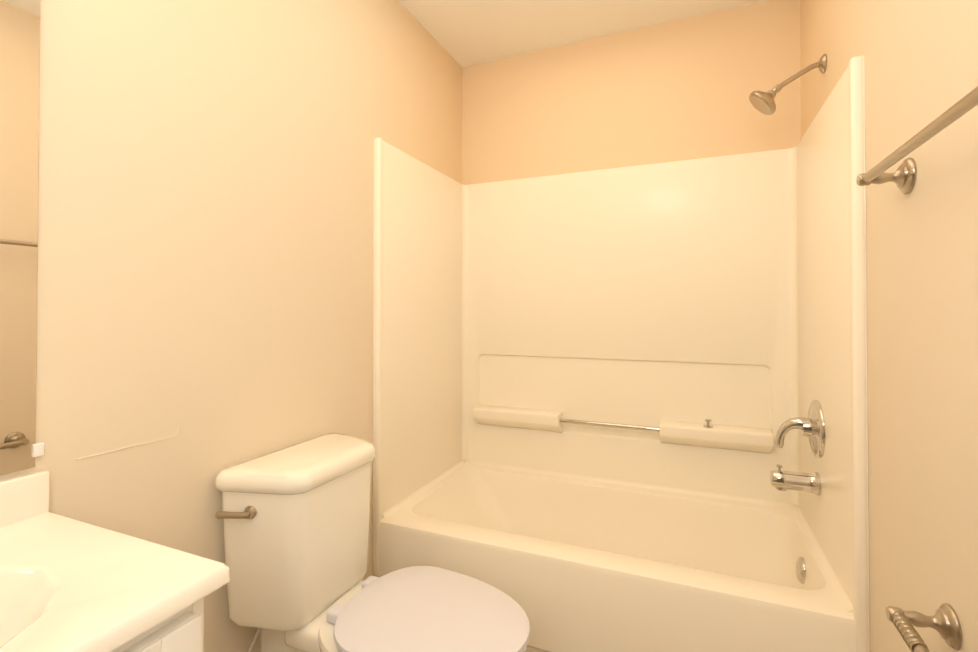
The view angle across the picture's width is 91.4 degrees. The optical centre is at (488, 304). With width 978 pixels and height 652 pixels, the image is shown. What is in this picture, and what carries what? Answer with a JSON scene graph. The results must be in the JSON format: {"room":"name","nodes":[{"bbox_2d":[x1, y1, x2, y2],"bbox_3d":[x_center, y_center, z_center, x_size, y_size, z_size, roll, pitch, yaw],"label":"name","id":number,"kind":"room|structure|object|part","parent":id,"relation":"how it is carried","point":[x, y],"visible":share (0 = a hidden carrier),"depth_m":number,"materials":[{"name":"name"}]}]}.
{"room":"bathroom","nodes":[
{"label":"bathroom","id":0,"kind":"room"},
{"bbox_2d":[0,0,461,651],"bbox_3d":[-0.661,-0.048,1.413,0.102,2.440,2.630,0,-1,23],"label":"wall","id":1,"kind":"structure","parent":0,"point":[206,222],"depth_m":1.19,"materials":[{"name":"paint"}]},
{"bbox_2d":[0,0,43,474],"bbox_3d":[-0.949,-0.258,0.592,0.010,1.118,0.644,0,-1,23],"label":"mirror","id":2,"kind":"object","parent":1,"relation":"attached to","point":[20,449],"visible":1,"depth_m":0.85,"materials":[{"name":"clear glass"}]},
{"bbox_2d":[399,0,766,67],"bbox_3d":[0.086,-1.321,1.111,1.724,0.100,2.630,0,-1,23],"label":"ceiling","id":3,"kind":"structure","parent":0,"point":[465,33],"depth_m":2.11,"materials":[{"name":"white paint"}]},
{"bbox_2d":[462,0,800,184],"bbox_3d":[0.579,-0.038,2.262,1.524,2.440,0.100,0,-1,23],"label":"wall","id":4,"kind":"structure","parent":0,"point":[680,90],"depth_m":2.17,"materials":[{"name":"paint"}]},
{"bbox_2d":[800,0,977,651],"bbox_3d":[0.834,-0.055,0.781,0.100,2.440,2.630,0,-1,23],"label":"wall","id":5,"kind":"structure","parent":0,"point":[921,64],"depth_m":0.94,"materials":[{"name":"paint"}]},
{"bbox_2d":[749,54,826,114],"bbox_3d":[1.013,-0.744,1.627,0.221,0.172,0.104,0,-1,23],"label":"shower head","id":6,"kind":"object","parent":5,"relation":"attached to","point":[762,102],"visible":1,"depth_m":1.62},
{"bbox_2d":[856,86,977,193],"bbox_3d":[0.703,-0.268,0.715,0.086,0.072,0.682,0,-1,23],"label":"towel rail","id":7,"kind":"object","parent":5,"relation":"attached to","point":[903,176],"visible":1,"depth_m":0.84,"materials":[{"name":"silver metal"}]},
{"bbox_2d":[885,603,961,651],"bbox_3d":[0.726,0.555,0.765,0.090,0.068,0.234,0,-1,23],"label":"paper holder","id":8,"kind":"object","parent":5,"relation":"attached to","point":[943,621],"visible":1,"depth_m":0.82,"materials":[{"name":"silver metal"}]},
{"bbox_3d":[0.086,1.218,1.083,1.724,0.100,2.630,0,-1,23],"label":"floor","id":9,"kind":"structure","parent":0,"visible":0},
{"bbox_2d":[0,470,229,651],"bbox_3d":[-0.730,0.714,0.484,0.488,0.896,0.664,0,-1,23],"label":"bathroom vanity","id":10,"kind":"object","parent":9,"relation":"on","point":[69,584],"visible":1,"depth_m":0.66,"materials":[{"name":"white paint"}]},
{"bbox_2d":[215,433,530,651],"bbox_3d":[-0.264,0.790,1.224,0.757,0.760,0.452,0,-1,23],"label":"toilet","id":11,"kind":"object","parent":9,"relation":"on","point":[295,517],"visible":0.96,"depth_m":1.18,"materials":[{"name":"white ceramic"}]},
{"bbox_3d":[-0.617,0.509,1.162,0.083,0.032,0.057,0,-1,23],"label":"lever","id":12,"kind":"part","parent":11,"relation":"part of","materials":[{"name":"silver metal"}]},
{"bbox_3d":[-0.144,0.775,1.182,0.502,0.042,0.384,0,-1,23],"label":"seat","id":13,"kind":"part","parent":11,"relation":"part of","materials":[{"name":"white plastic"}]},
{"bbox_2d":[372,55,869,651],"bbox_3d":[0.409,0.271,1.859,1.523,1.812,0.764,0,-1,23],"label":"bathtub","id":14,"kind":"object","parent":9,"relation":"on","point":[622,409],"visible":0.98,"depth_m":1.99,"materials":[{"name":"beige plastic"}]},
{"bbox_3d":[1.029,0.588,1.609,0.139,0.087,0.074,0,-1,23],"label":"spout","id":15,"kind":"part","parent":14,"relation":"part of","materials":[{"name":"silver metal"}]}
]}

